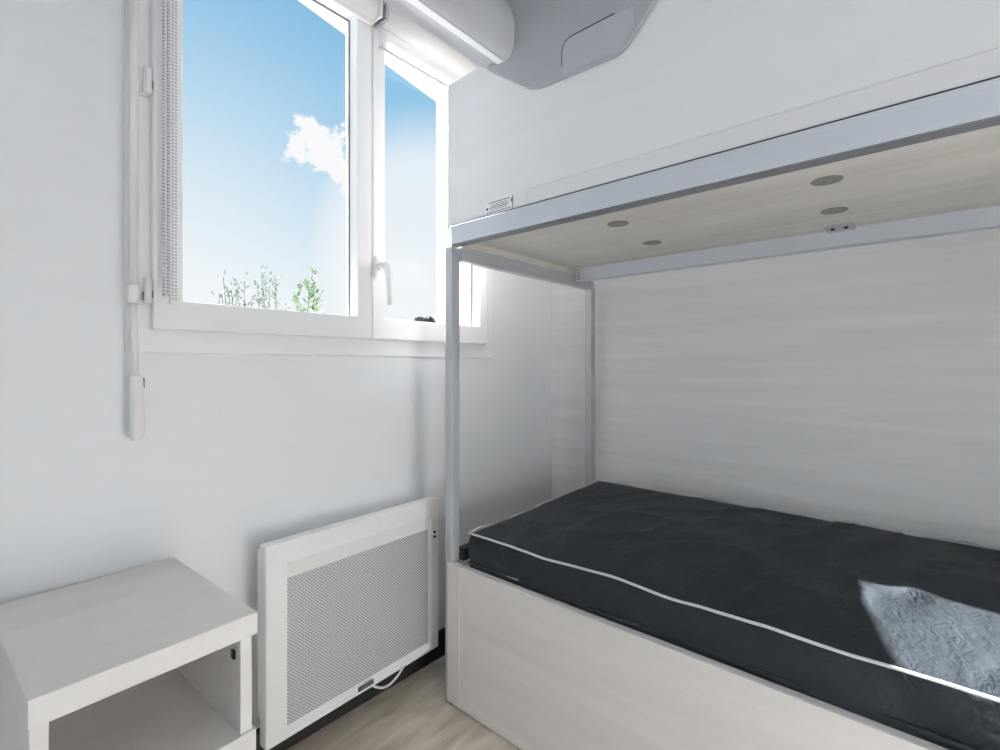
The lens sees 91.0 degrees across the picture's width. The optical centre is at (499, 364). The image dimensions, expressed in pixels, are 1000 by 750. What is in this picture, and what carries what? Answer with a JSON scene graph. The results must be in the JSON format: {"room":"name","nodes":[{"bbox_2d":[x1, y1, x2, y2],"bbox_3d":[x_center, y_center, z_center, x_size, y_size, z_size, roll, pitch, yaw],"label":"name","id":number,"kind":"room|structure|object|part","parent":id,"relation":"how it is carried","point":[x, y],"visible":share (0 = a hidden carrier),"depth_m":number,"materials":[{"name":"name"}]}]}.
{"room":"bunk bedroom","nodes":[
{"label":"bunk bedroom","id":0,"kind":"room"},
{"bbox_2d":[0,0,550,728],"bbox_3d":[-0.748,-0.080,1.215,0.120,2.200,3.042,0,0,41],"label":"wall","id":1,"kind":"structure","parent":0,"point":[237,453],"depth_m":1.08,"materials":[{"name":"paint"}]},
{"bbox_2d":[124,0,492,357],"bbox_3d":[-0.408,-0.586,1.489,0.144,1.118,1.178,0,0,41],"label":"window","id":2,"kind":"structure","parent":1,"relation":"in","point":[185,327],"depth_m":1.37,"materials":[{"name":"white plastic"}]},
{"bbox_2d":[126,0,144,439],"bbox_3d":[-0.775,-0.506,1.042,0.041,1.328,0.032,0,0,41],"label":"rod","id":3,"kind":"object","parent":2,"relation":"attached to","point":[134,294],"visible":1,"depth_m":1.03,"materials":[{"name":"white plastic"}]},
{"bbox_3d":[-0.772,-0.657,1.034,0.017,1.025,0.017,0,0,41],"label":"rod","id":4,"kind":"part","parent":3,"relation":"part of","materials":[{"name":"white plastic"}]},
{"bbox_3d":[-0.770,-0.052,1.036,0.012,0.165,0.016,0,0,41],"label":"rod","id":5,"kind":"part","parent":3,"relation":"part of","materials":[{"name":"white plastic"}]},
{"bbox_3d":[-0.595,-0.590,1.299,0.063,1.021,0.558,0,0,41],"label":"sash","id":6,"kind":"part","parent":2,"relation":"part of","materials":[{"name":"white plastic"}]},
{"bbox_2d":[162,0,382,304],"bbox_3d":[-0.549,-0.612,1.260,0.062,0.953,0.556,0,0,41],"label":"roller blind","id":7,"kind":"object","parent":2,"relation":"attached to","point":[369,12],"visible":1,"depth_m":1.09,"materials":[{"name":"white fabric"}]},
{"bbox_3d":[-0.726,-0.593,1.068,0.006,0.889,0.016,0,0,23],"label":"bead chain","id":8,"kind":"part","parent":7,"relation":"part of","materials":[{"name":"white plastic"}]},
{"bbox_3d":[-0.727,-0.596,1.069,0.005,0.889,0.014,0,0,23],"label":"chain cord","id":9,"kind":"part","parent":7,"relation":"part of","materials":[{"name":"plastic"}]},
{"bbox_3d":[-0.352,-0.256,1.487,0.057,0.152,0.035,0,0,41],"label":"handle","id":10,"kind":"part","parent":2,"relation":"part of","materials":[{"name":"white plastic"}]},
{"bbox_2d":[375,1,479,86],"bbox_3d":[-0.194,-1.028,1.665,0.061,0.120,0.510,0,0,41],"label":"roller blind","id":11,"kind":"object","parent":2,"relation":"attached to","point":[400,37],"visible":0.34,"depth_m":1.59,"materials":[{"name":"white plastic"}]},
{"bbox_3d":[-0.240,-0.590,1.704,0.063,1.021,0.514,0,0,41],"label":"sash","id":12,"kind":"part","parent":2,"relation":"part of","materials":[{"name":"white plastic"}]},
{"bbox_2d":[258,496,437,749],"bbox_3d":[-0.413,0.700,1.418,0.094,0.532,0.568,0,0,39],"label":"panel radiator","id":13,"kind":"object","parent":1,"relation":"attached to","point":[345,606],"visible":1,"depth_m":1.34,"materials":[{"name":"white metal"}]},
{"bbox_3d":[-0.426,0.678,1.428,0.061,0.429,0.528,0,0,39],"label":"casing","id":14,"kind":"part","parent":13,"relation":"part of","materials":[{"name":"white metal"}]},
{"bbox_2d":[287,529,427,725],"bbox_3d":[-0.387,0.721,1.408,0.006,0.386,0.485,0,0,39],"label":"grille","id":15,"kind":"object","parent":13,"relation":"attached to","point":[356,617],"depth_m":1.37,"materials":[{"name":"white metal"}]},
{"bbox_3d":[-0.380,0.907,1.390,0.004,0.013,0.052,0,0,39],"label":"name plate","id":16,"kind":"part","parent":13,"relation":"part of","materials":[{"name":"grey plastic"}]},
{"bbox_2d":[299,0,436,101],"bbox_3d":[-0.630,-1.448,1.748,0.390,0.730,4.200,0,0,41],"label":"trim","id":17,"kind":"structure","parent":1,"relation":"attached to","point":[426,84],"depth_m":2.20,"materials":[{"name":"beige plastic"}]},
{"bbox_2d":[437,82,466,324],"bbox_3d":[-0.195,-0.530,2.032,0.120,1.300,0.078,0,0,41],"label":"trim","id":18,"kind":"structure","parent":1,"relation":"attached to","point":[443,236],"depth_m":2.02,"materials":[{"name":"beige plastic"}]},
{"bbox_2d":[256,627,444,749],"bbox_3d":[-0.696,0.978,1.169,0.020,0.085,2.842,0,0,41],"label":"baseboard","id":19,"kind":"structure","parent":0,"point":[436,653],"depth_m":1.47,"materials":[{"name":"black"}]},
{"bbox_2d":[286,655,520,749],"bbox_3d":[0.137,1.050,0.440,2.473,0.060,3.042,0,0,41],"label":"floor","id":20,"kind":"structure","parent":0,"point":[414,713],"depth_m":1.39,"materials":[{"name":"brown wood"}]},
{"bbox_2d":[0,558,256,749],"bbox_3d":[-0.681,0.730,0.883,0.400,0.580,0.298,0,0,39],"label":"nightstand","id":21,"kind":"object","parent":20,"relation":"on","point":[158,655],"visible":1,"depth_m":0.85,"materials":[{"name":"laminate"}]},
{"bbox_3d":[-0.764,0.750,0.774,0.382,0.541,0.020,0,0,38],"label":"panel","id":22,"kind":"part","parent":21,"relation":"part of","materials":[{"name":"laminate"}]},
{"bbox_3d":[-0.677,0.666,0.878,0.388,0.040,0.296,0,0,38],"label":"panel","id":23,"kind":"part","parent":21,"relation":"part of","materials":[{"name":"laminate"}]},
{"bbox_3d":[-0.597,0.750,0.984,0.382,0.541,0.020,0,0,38],"label":"panel","id":24,"kind":"part","parent":21,"relation":"part of","materials":[{"name":"laminate"}]},
{"bbox_2d":[445,0,999,749],"bbox_3d":[0.832,0.087,1.137,1.967,1.866,0.797,0,0,41],"label":"bunk bed","id":25,"kind":"object","parent":20,"relation":"on","point":[725,131],"visible":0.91,"depth_m":1.09,"materials":[{"name":"white"}]},
{"bbox_3d":[-0.145,0.331,1.492,0.031,1.378,0.032,0,0,41],"label":"post","id":26,"kind":"part","parent":25,"relation":"part of","materials":[{"name":"grey metal"}]},
{"bbox_3d":[0.118,0.575,1.767,0.030,0.036,0.726,0,0,41],"label":"rail","id":27,"kind":"part","parent":25,"relation":"part of","materials":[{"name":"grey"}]},
{"bbox_3d":[0.130,-0.335,1.773,0.028,0.044,0.761,0,0,41],"label":"rail","id":28,"kind":"part","parent":25,"relation":"part of","materials":[{"name":"grey metal"}]},
{"bbox_3d":[0.316,-0.349,1.913,0.021,0.050,0.039,0,0,41],"label":"rail plate","id":29,"kind":"part","parent":25,"relation":"part of","materials":[{"name":"grey metal"}]},
{"bbox_3d":[0.375,0.340,2.045,0.030,1.360,0.032,0,0,41],"label":"post","id":30,"kind":"part","parent":25,"relation":"part of","materials":[{"name":"grey metal"}]},
{"bbox_2d":[607,221,628,226],"bbox_3d":[0.312,-0.374,1.299,0.056,0.002,0.056,0,0,-4],"label":"vent","id":31,"kind":"object","parent":25,"relation":"attached to","point":[609,223],"depth_m":1.30,"materials":[{"name":"grey"}]},
{"bbox_2d":[643,240,661,244],"bbox_3d":[0.465,-0.374,1.501,0.056,0.002,0.056,0,0,-4],"label":"vent","id":32,"kind":"object","parent":25,"relation":"attached to","point":[645,242],"depth_m":1.49,"materials":[{"name":"grey"}]},
{"bbox_2d":[467,480,999,749],"bbox_3d":[0.861,0.527,1.115,1.899,0.167,0.770,0,0,41],"label":"mattress","id":33,"kind":"object","parent":25,"relation":"on","point":[900,631],"visible":1,"depth_m":1.06,"materials":[{"name":"grey fabric"}]},
{"bbox_3d":[0.856,-0.382,1.122,1.910,0.016,0.783,0,0,41],"label":"panel","id":34,"kind":"part","parent":25,"relation":"part of","materials":[{"name":"brown wood"}]},
{"bbox_3d":[1.022,-0.350,1.296,1.890,0.048,0.036,0,0,41],"label":"rail","id":35,"kind":"part","parent":25,"relation":"part of","materials":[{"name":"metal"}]},
{"bbox_2d":[811,175,843,185],"bbox_3d":[0.662,-0.374,0.995,0.056,0.002,0.056,0,0,-4],"label":"vent","id":36,"kind":"object","parent":25,"relation":"attached to","point":[820,180],"depth_m":0.99,"materials":[{"name":"grey"}]},
{"bbox_2d":[821,207,847,214],"bbox_3d":[0.810,-0.374,1.189,0.056,0.002,0.056,0,0,-4],"label":"vent","id":37,"kind":"object","parent":25,"relation":"attached to","point":[827,210],"depth_m":1.19,"materials":[{"name":"grey"}]},
{"bbox_2d":[551,228,999,550],"bbox_3d":[1.151,-0.080,1.507,2.353,2.200,0.100,0,0,41],"label":"wall","id":38,"kind":"structure","parent":0,"point":[861,384],"depth_m":1.59,"materials":[{"name":"white wood"}]},
{"bbox_3d":[0.137,-1.205,0.440,2.473,0.050,3.042,0,0,41],"label":"ceiling","id":39,"kind":"structure","parent":0,"visible":0},
{"bbox_2d":[383,0,656,89],"bbox_3d":[-0.135,-0.937,0.777,0.618,0.482,1.030,0,0,41],"label":"air conditioner","id":40,"kind":"object","parent":39,"relation":"attached to","point":[530,44],"visible":1,"depth_m":1.20,"materials":[{"name":"grey plastic"}]},
{"bbox_3d":[0.200,-0.937,1.160,0.618,0.482,0.012,0,0,41],"label":"panel","id":41,"kind":"part","parent":40,"relation":"part of","materials":[{"name":"grey plastic"}]},
{"label":"outside","id":42,"kind":"structure","parent":0,"visible":0},
{"bbox_3d":[-15.048,1.580,13.174,120.000,0.120,120.000,0,0,41],"label":"ground","id":43,"kind":"structure","parent":42,"visible":0},
{"bbox_2d":[212,268,238,305],"bbox_3d":[-1.429,0.509,2.544,0.150,2.023,0.251,0,0,5],"label":"shrub","id":44,"kind":"object","parent":43,"relation":"on","point":[230,283],"visible":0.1,"depth_m":2.57,"materials":[{"name":"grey plant"}]},
{"bbox_2d":[232,277,256,305],"bbox_3d":[-1.593,0.490,3.048,0.181,2.062,0.247,0,0,-3],"label":"shrub","id":45,"kind":"object","parent":43,"relation":"on","point":[238,287],"visible":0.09,"depth_m":3.01,"materials":[{"name":"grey plant"}]},
{"bbox_2d":[244,264,289,308],"bbox_3d":[-1.292,0.492,2.699,0.227,2.057,0.235,0,0,41],"label":"shrub","id":46,"kind":"object","parent":43,"relation":"on","point":[259,299],"visible":0.2,"depth_m":2.67,"materials":[{"name":"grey plant"}]},
{"bbox_2d":[284,265,323,312],"bbox_3d":[-1.231,0.440,3.151,0.263,2.161,0.273,0,0,41],"label":"shrub","id":47,"kind":"object","parent":43,"relation":"on","point":[313,285],"visible":0.19,"depth_m":3.17,"materials":[{"name":"green plant"}]},
{"bbox_2d":[414,316,436,322],"bbox_3d":[-5.149,-0.928,33.606,2.685,4.897,2.980,0,0,41],"label":"tree","id":48,"kind":"object","parent":43,"relation":"on","point":[422,319],"visible":0.12,"depth_m":33.33,"materials":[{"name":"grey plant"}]}
]}

